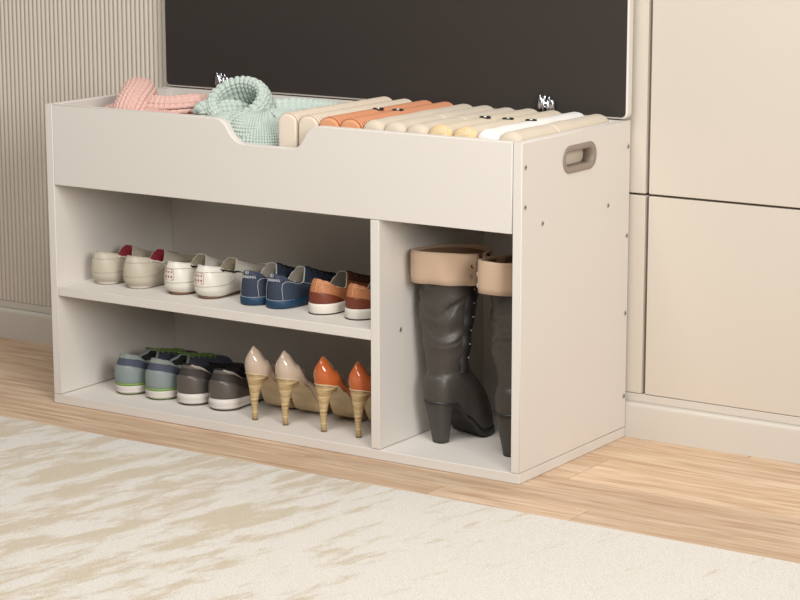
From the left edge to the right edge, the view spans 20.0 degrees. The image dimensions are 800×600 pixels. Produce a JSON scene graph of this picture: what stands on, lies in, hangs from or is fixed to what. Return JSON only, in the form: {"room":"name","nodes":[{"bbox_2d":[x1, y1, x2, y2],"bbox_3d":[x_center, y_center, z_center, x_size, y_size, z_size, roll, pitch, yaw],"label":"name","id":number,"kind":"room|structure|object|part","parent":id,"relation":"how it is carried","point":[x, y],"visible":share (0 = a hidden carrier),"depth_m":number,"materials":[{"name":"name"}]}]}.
{"room":"entryway","nodes":[
{"label":"entryway","id":0,"kind":"room"},
{"bbox_2d":[115,364,145,383],"bbox_3d":[-0.524,0.140,4.474,0.068,0.040,0.087,7,14,32],"label":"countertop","id":1,"kind":"structure","parent":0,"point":[123,374],"depth_m":4.44,"materials":[{"name":"grey fabric"}]},
{"bbox_2d":[145,369,176,388],"bbox_3d":[-0.459,0.149,4.432,0.068,0.040,0.087,7,14,32],"label":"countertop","id":2,"kind":"structure","parent":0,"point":[153,379],"depth_m":4.40,"materials":[{"name":"grey fabric"}]},
{"bbox_2d":[177,374,208,393],"bbox_3d":[-0.395,0.158,4.387,0.068,0.040,0.083,7,14,32],"label":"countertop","id":3,"kind":"structure","parent":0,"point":[185,384],"depth_m":4.35,"materials":[{"name":"grey leather"}]},
{"bbox_2d":[208,379,249,399],"bbox_3d":[-0.330,0.166,4.346,0.068,0.040,0.083,7,13,31],"label":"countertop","id":4,"kind":"structure","parent":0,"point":[221,390],"depth_m":4.31,"materials":[{"name":"grey leather"}]},
{"bbox_2d":[0,337,799,562],"bbox_3d":[-0.597,0.430,3.418,7.600,0.030,2.536,7,14,33],"label":"floor","id":5,"kind":"structure","parent":0,"point":[704,497],"depth_m":3.94,"materials":[{"name":"brown wood"}]},
{"bbox_2d":[45,0,633,483],"bbox_3d":[-0.131,-0.250,4.238,1.068,0.975,0.385,7,14,33],"label":"bench","id":6,"kind":"object","parent":5,"relation":"on","point":[356,200],"visible":0.88,"depth_m":4.16,"materials":[{"name":"white laminate"}]},
{"bbox_3d":[-0.567,-0.128,4.558,0.018,0.570,0.385,7,14,33],"label":"panel","id":7,"kind":"part","parent":6,"relation":"part of","materials":[{"name":"white laminate"}]},
{"bbox_2d":[91,244,178,283],"bbox_3d":[-0.521,-0.083,4.518,0.080,0.066,0.261,7,14,32],"label":"loafer","id":8,"kind":"object","parent":6,"relation":"on","point":[106,268],"visible":0.62,"depth_m":4.42,"materials":[{"name":"beige leather"}]},
{"bbox_2d":[104,76,206,114],"bbox_3d":[-0.462,-0.342,4.413,0.257,0.182,0.292,7,13,30],"label":"sweater","id":9,"kind":"object","parent":6,"relation":"on","point":[138,93],"visible":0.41,"depth_m":4.33,"materials":[{"name":"pink fabric"}]},
{"bbox_2d":[115,347,197,393],"bbox_3d":[-0.477,0.124,4.546,0.070,0.081,0.262,7,14,32],"label":"shoe","id":10,"kind":"object","parent":6,"relation":"on","point":[130,370],"visible":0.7,"depth_m":4.44,"materials":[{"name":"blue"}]},
{"bbox_3d":[-0.477,0.142,4.550,0.069,0.010,0.260,7,14,32],"label":"midsole trim","id":11,"kind":"part","parent":10,"relation":"part of","materials":[{"name":"green rubber"}]},
{"bbox_2d":[123,248,196,288],"bbox_3d":[-0.451,-0.074,4.473,0.080,0.066,0.261,7,14,33],"label":"loafer","id":12,"kind":"object","parent":6,"relation":"on","point":[138,272],"visible":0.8,"depth_m":4.38,"materials":[{"name":"beige leather"}]},
{"bbox_2d":[145,352,234,399],"bbox_3d":[-0.412,0.133,4.504,0.070,0.081,0.262,7,14,32],"label":"shoe","id":13,"kind":"object","parent":6,"relation":"on","point":[160,375],"visible":0.59,"depth_m":4.40,"materials":[{"name":"blue"}]},
{"bbox_3d":[-0.412,0.150,4.508,0.069,0.010,0.260,7,14,32],"label":"midsole trim","id":14,"kind":"part","parent":13,"relation":"part of","materials":[{"name":"green"}]},
{"bbox_2d":[164,253,252,294],"bbox_3d":[-0.366,-0.062,4.415,0.080,0.066,0.261,7,14,33],"label":"loafer","id":15,"kind":"object","parent":6,"relation":"on","point":[178,276],"visible":0.57,"depth_m":4.32,"materials":[{"name":"beige leather"}]},
{"bbox_2d":[177,362,243,404],"bbox_3d":[-0.350,0.143,4.455,0.070,0.081,0.248,7,14,32],"label":"shoe","id":16,"kind":"object","parent":6,"relation":"on","point":[192,380],"visible":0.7,"depth_m":4.36,"materials":[{"name":"black leather"}]},
{"bbox_2d":[58,278,370,339],"bbox_3d":[-0.262,-0.007,4.356,0.736,0.018,0.352,7,14,33],"label":"shelf","id":17,"kind":"object","parent":6,"relation":"attached to","point":[70,290],"depth_m":4.24,"materials":[{"name":"white laminate"}]},
{"bbox_2d":[194,257,267,298],"bbox_3d":[-0.304,-0.054,4.375,0.080,0.066,0.261,8,14,34],"label":"loafer","id":18,"kind":"object","parent":6,"relation":"on","point":[210,282],"visible":0.83,"depth_m":4.29,"materials":[{"name":"beige leather"}]},
{"bbox_2d":[208,366,274,410],"bbox_3d":[-0.287,0.151,4.414,0.070,0.081,0.248,7,13,31],"label":"shoe","id":19,"kind":"object","parent":6,"relation":"on","point":[227,389],"visible":0.65,"depth_m":4.32,"materials":[{"name":"grey leather"}]},
{"bbox_2d":[193,76,339,145],"bbox_3d":[-0.259,-0.317,4.272,0.276,0.204,0.284,5,12,23],"label":"sweater","id":20,"kind":"object","parent":6,"relation":"on","point":[251,109],"visible":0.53,"depth_m":4.26,"materials":[{"name":"green fabric"}]},
{"bbox_2d":[240,262,295,304],"bbox_3d":[-0.216,-0.046,4.332,0.083,0.066,0.276,7,13,30],"label":"sneaker","id":21,"kind":"object","parent":6,"relation":"on","point":[253,285],"visible":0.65,"depth_m":4.22,"materials":[{"name":"blue fabric"}]},
{"bbox_2d":[244,346,294,419],"bbox_3d":[-0.229,0.139,4.322,0.072,0.142,0.216,6,13,28],"label":"pump","id":22,"kind":"object","parent":6,"relation":"on","point":[260,374],"visible":0.62,"depth_m":4.24,"materials":[{"name":"beige leather"}]},
{"bbox_2d":[266,266,335,308],"bbox_3d":[-0.157,-0.039,4.293,0.083,0.066,0.276,9,14,37],"label":"sneaker","id":23,"kind":"object","parent":6,"relation":"on","point":[282,292],"visible":0.75,"depth_m":4.20,"materials":[{"name":"blue fabric"}]},
{"bbox_2d":[275,351,331,424],"bbox_3d":[-0.170,0.146,4.283,0.072,0.142,0.216,6,13,28],"label":"pump","id":24,"kind":"object","parent":6,"relation":"on","point":[292,382],"visible":0.73,"depth_m":4.21,"materials":[{"name":"beige leather"}]},
{"bbox_2d":[279,96,391,146],"bbox_3d":[-0.114,-0.284,4.212,0.043,0.159,0.322,7,14,33],"label":"sweater","id":25,"kind":"object","parent":6,"relation":"in","point":[289,121],"visible":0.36,"depth_m":4.08,"materials":[{"name":"beige fabric"}]},
{"bbox_2d":[308,271,370,314],"bbox_3d":[-0.078,-0.029,4.245,0.078,0.067,0.274,8,14,35],"label":"shoe","id":26,"kind":"object","parent":6,"relation":"on","point":[325,297],"visible":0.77,"depth_m":4.14,"materials":[{"name":"brown leather"}]},
{"bbox_3d":[-0.132,0.218,4.334,1.062,0.018,0.385,7,14,33],"label":"panel","id":27,"kind":"part","parent":6,"relation":"part of","materials":[{"name":"white laminate"}]},
{"bbox_2d":[313,356,367,431],"bbox_3d":[-0.095,0.156,4.235,0.072,0.142,0.216,6,13,29],"label":"pump","id":28,"kind":"object","parent":6,"relation":"on","point":[330,387],"visible":0.61,"depth_m":4.16,"materials":[{"name":"orange leather"}]},
{"bbox_2d":[299,99,411,145],"bbox_3d":[-0.076,-0.279,4.188,0.045,0.158,0.322,7,14,33],"label":"sweater","id":29,"kind":"object","parent":6,"relation":"on","point":[307,122],"visible":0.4,"depth_m":4.07,"materials":[{"name":"beige fabric"}]},
{"bbox_2d":[345,282,370,319],"bbox_3d":[-0.007,-0.019,4.196,0.078,0.067,0.274,9,14,37],"label":"shoe","id":30,"kind":"object","parent":6,"relation":"on","point":[358,298],"visible":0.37,"depth_m":4.09,"materials":[{"name":"brown leather"}]},
{"bbox_2d":[348,362,370,437],"bbox_3d":[-0.029,0.165,4.192,0.072,0.142,0.216,7,13,30],"label":"pump","id":31,"kind":"object","parent":6,"relation":"on","point":[359,379],"visible":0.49,"depth_m":4.10,"materials":[{"name":"orange leather"}]},
{"bbox_2d":[320,100,432,126],"bbox_3d":[-0.038,-0.275,4.163,0.045,0.160,0.322,7,14,33],"label":"sweater","id":32,"kind":"object","parent":6,"relation":"on","point":[336,120],"visible":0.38,"depth_m":4.09,"materials":[{"name":"orange fabric"}]},
{"bbox_3d":[-0.040,-0.099,4.412,1.026,0.571,0.016,7,14,33],"label":"panel","id":33,"kind":"part","parent":6,"relation":"part of","materials":[{"name":"white laminate"}]},
{"bbox_2d":[341,102,452,128],"bbox_3d":[0.000,-0.270,4.138,0.045,0.160,0.322,7,14,33],"label":"sweater","id":34,"kind":"object","parent":6,"relation":"on","point":[356,122],"visible":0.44,"depth_m":4.07,"materials":[{"name":"orange fabric"}]},
{"bbox_3d":[-0.031,-0.570,4.323,1.064,0.382,0.018,7,14,33],"label":"lid","id":35,"kind":"part","parent":6,"relation":"part of","materials":[{"name":"white laminate"}]},
{"bbox_2d":[363,104,471,129],"bbox_3d":[0.038,-0.264,4.114,0.046,0.158,0.322,7,14,33],"label":"sweater","id":36,"kind":"object","parent":6,"relation":"on","point":[377,124],"visible":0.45,"depth_m":4.04,"materials":[{"name":"beige fabric"}]},
{"bbox_2d":[385,105,493,131],"bbox_3d":[0.075,-0.259,4.089,0.046,0.158,0.322,7,14,33],"label":"sweater","id":37,"kind":"object","parent":6,"relation":"on","point":[404,125],"visible":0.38,"depth_m":4.03,"materials":[{"name":"beige fabric"}]},
{"bbox_2d":[410,244,493,443],"bbox_3d":[0.098,0.077,4.082,0.163,0.357,0.144,-2,12,-9],"label":"boot","id":38,"kind":"object","parent":6,"relation":"on","point":[446,276],"visible":0.96,"depth_m":4.04,"materials":[{"name":"grey leather"}]},
{"bbox_2d":[407,107,514,133],"bbox_3d":[0.115,-0.254,4.064,0.046,0.157,0.322,7,14,33],"label":"sweater","id":39,"kind":"object","parent":6,"relation":"on","point":[424,128],"visible":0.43,"depth_m":4.00,"materials":[{"name":"beige fabric"}]},
{"bbox_2d":[429,108,537,135],"bbox_3d":[0.154,-0.250,4.038,0.047,0.160,0.322,7,14,33],"label":"sweater","id":40,"kind":"object","parent":6,"relation":"on","point":[449,129],"visible":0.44,"depth_m":3.97,"materials":[{"name":"beige fabric"}]},
{"bbox_2d":[476,254,512,456],"bbox_3d":[0.213,0.094,4.002,0.123,0.356,0.192,8,14,35],"label":"boot","id":41,"kind":"object","parent":6,"relation":"on","point":[494,274],"visible":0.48,"depth_m":3.95,"materials":[{"name":"grey leather"}]},
{"bbox_2d":[453,110,560,137],"bbox_3d":[0.195,-0.244,4.011,0.047,0.160,0.322,7,14,33],"label":"sweater","id":42,"kind":"object","parent":6,"relation":"on","point":[473,131],"visible":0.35,"depth_m":3.94,"materials":[{"name":"beige fabric"}]},
{"bbox_2d":[478,112,583,139],"bbox_3d":[0.234,-0.239,3.986,0.046,0.160,0.322,7,14,33],"label":"sweater","id":43,"kind":"object","parent":6,"relation":"on","point":[495,133],"visible":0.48,"depth_m":3.92,"materials":[{"name":"white fabric"}]},
{"bbox_2d":[500,114,608,164],"bbox_3d":[0.271,-0.233,3.961,0.046,0.157,0.324,7,14,33],"label":"sweater","id":44,"kind":"object","parent":6,"relation":"on","point":[522,134],"visible":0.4,"depth_m":3.94,"materials":[{"name":"beige fabric"}]},
{"bbox_3d":[0.303,-0.014,3.992,0.018,0.570,0.385,7,14,33],"label":"panel","id":45,"kind":"part","parent":6,"relation":"part of","materials":[{"name":"white laminate"}]},
{"bbox_3d":[0.305,-0.249,3.948,0.021,0.049,0.119,7,14,33],"label":"handle","id":46,"kind":"part","parent":6,"relation":"part of","materials":[{"name":"brown plastic"}]},
{"bbox_2d":[0,416,799,599],"bbox_3d":[-0.600,0.429,3.321,4.500,0.008,1.544,7,14,33],"label":"area rug","id":47,"kind":"object","parent":5,"relation":"on","point":[84,515],"visible":1,"depth_m":3.55,"materials":[{"name":"beige carpet"}]},
{"bbox_2d":[629,192,799,208],"bbox_3d":[0.107,-1.062,4.203,7.600,2.620,0.040,7,14,33],"label":"wall","id":48,"kind":"structure","parent":0,"point":[629,192],"depth_m":4.05,"materials":[{"name":"brown"}]},
{"bbox_2d":[0,0,316,306],"bbox_3d":[-1.447,-1.259,5.175,3.080,2.416,0.014,7,14,33],"label":"wall panel","id":49,"kind":"object","parent":48,"relation":"attached to","point":[52,51],"depth_m":4.88,"materials":[{"name":"beige paint"}]},
{"bbox_2d":[0,299,799,463],"bbox_3d":[0.093,0.166,4.428,7.600,0.083,0.034,7,14,33],"label":"baseboard","id":50,"kind":"structure","parent":48,"relation":"attached to","point":[760,434],"depth_m":4.13,"materials":[{"name":"beige paint"}]},
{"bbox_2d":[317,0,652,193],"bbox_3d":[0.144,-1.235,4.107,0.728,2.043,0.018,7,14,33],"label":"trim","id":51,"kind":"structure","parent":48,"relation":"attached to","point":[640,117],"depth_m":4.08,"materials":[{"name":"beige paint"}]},
{"bbox_2d":[625,193,649,392],"bbox_3d":[0.146,-0.049,4.347,0.728,0.368,0.018,7,14,33],"label":"trim","id":52,"kind":"structure","parent":48,"relation":"attached to","point":[638,203],"depth_m":4.15,"materials":[{"name":"beige paint"}]},
{"bbox_2d":[645,195,799,416],"bbox_3d":[0.982,0.060,3.804,1.264,0.368,0.018,7,14,33],"label":"wall panel","id":53,"kind":"object","parent":48,"relation":"attached to","point":[723,316],"depth_m":4.05,"materials":[{"name":"beige paint"}]},
{"bbox_2d":[649,0,799,207],"bbox_3d":[0.981,-1.126,3.564,1.264,2.043,0.018,7,14,33],"label":"wall panel","id":54,"kind":"object","parent":48,"relation":"attached to","point":[725,123],"depth_m":3.98,"materials":[{"name":"beige paint"}]}
]}

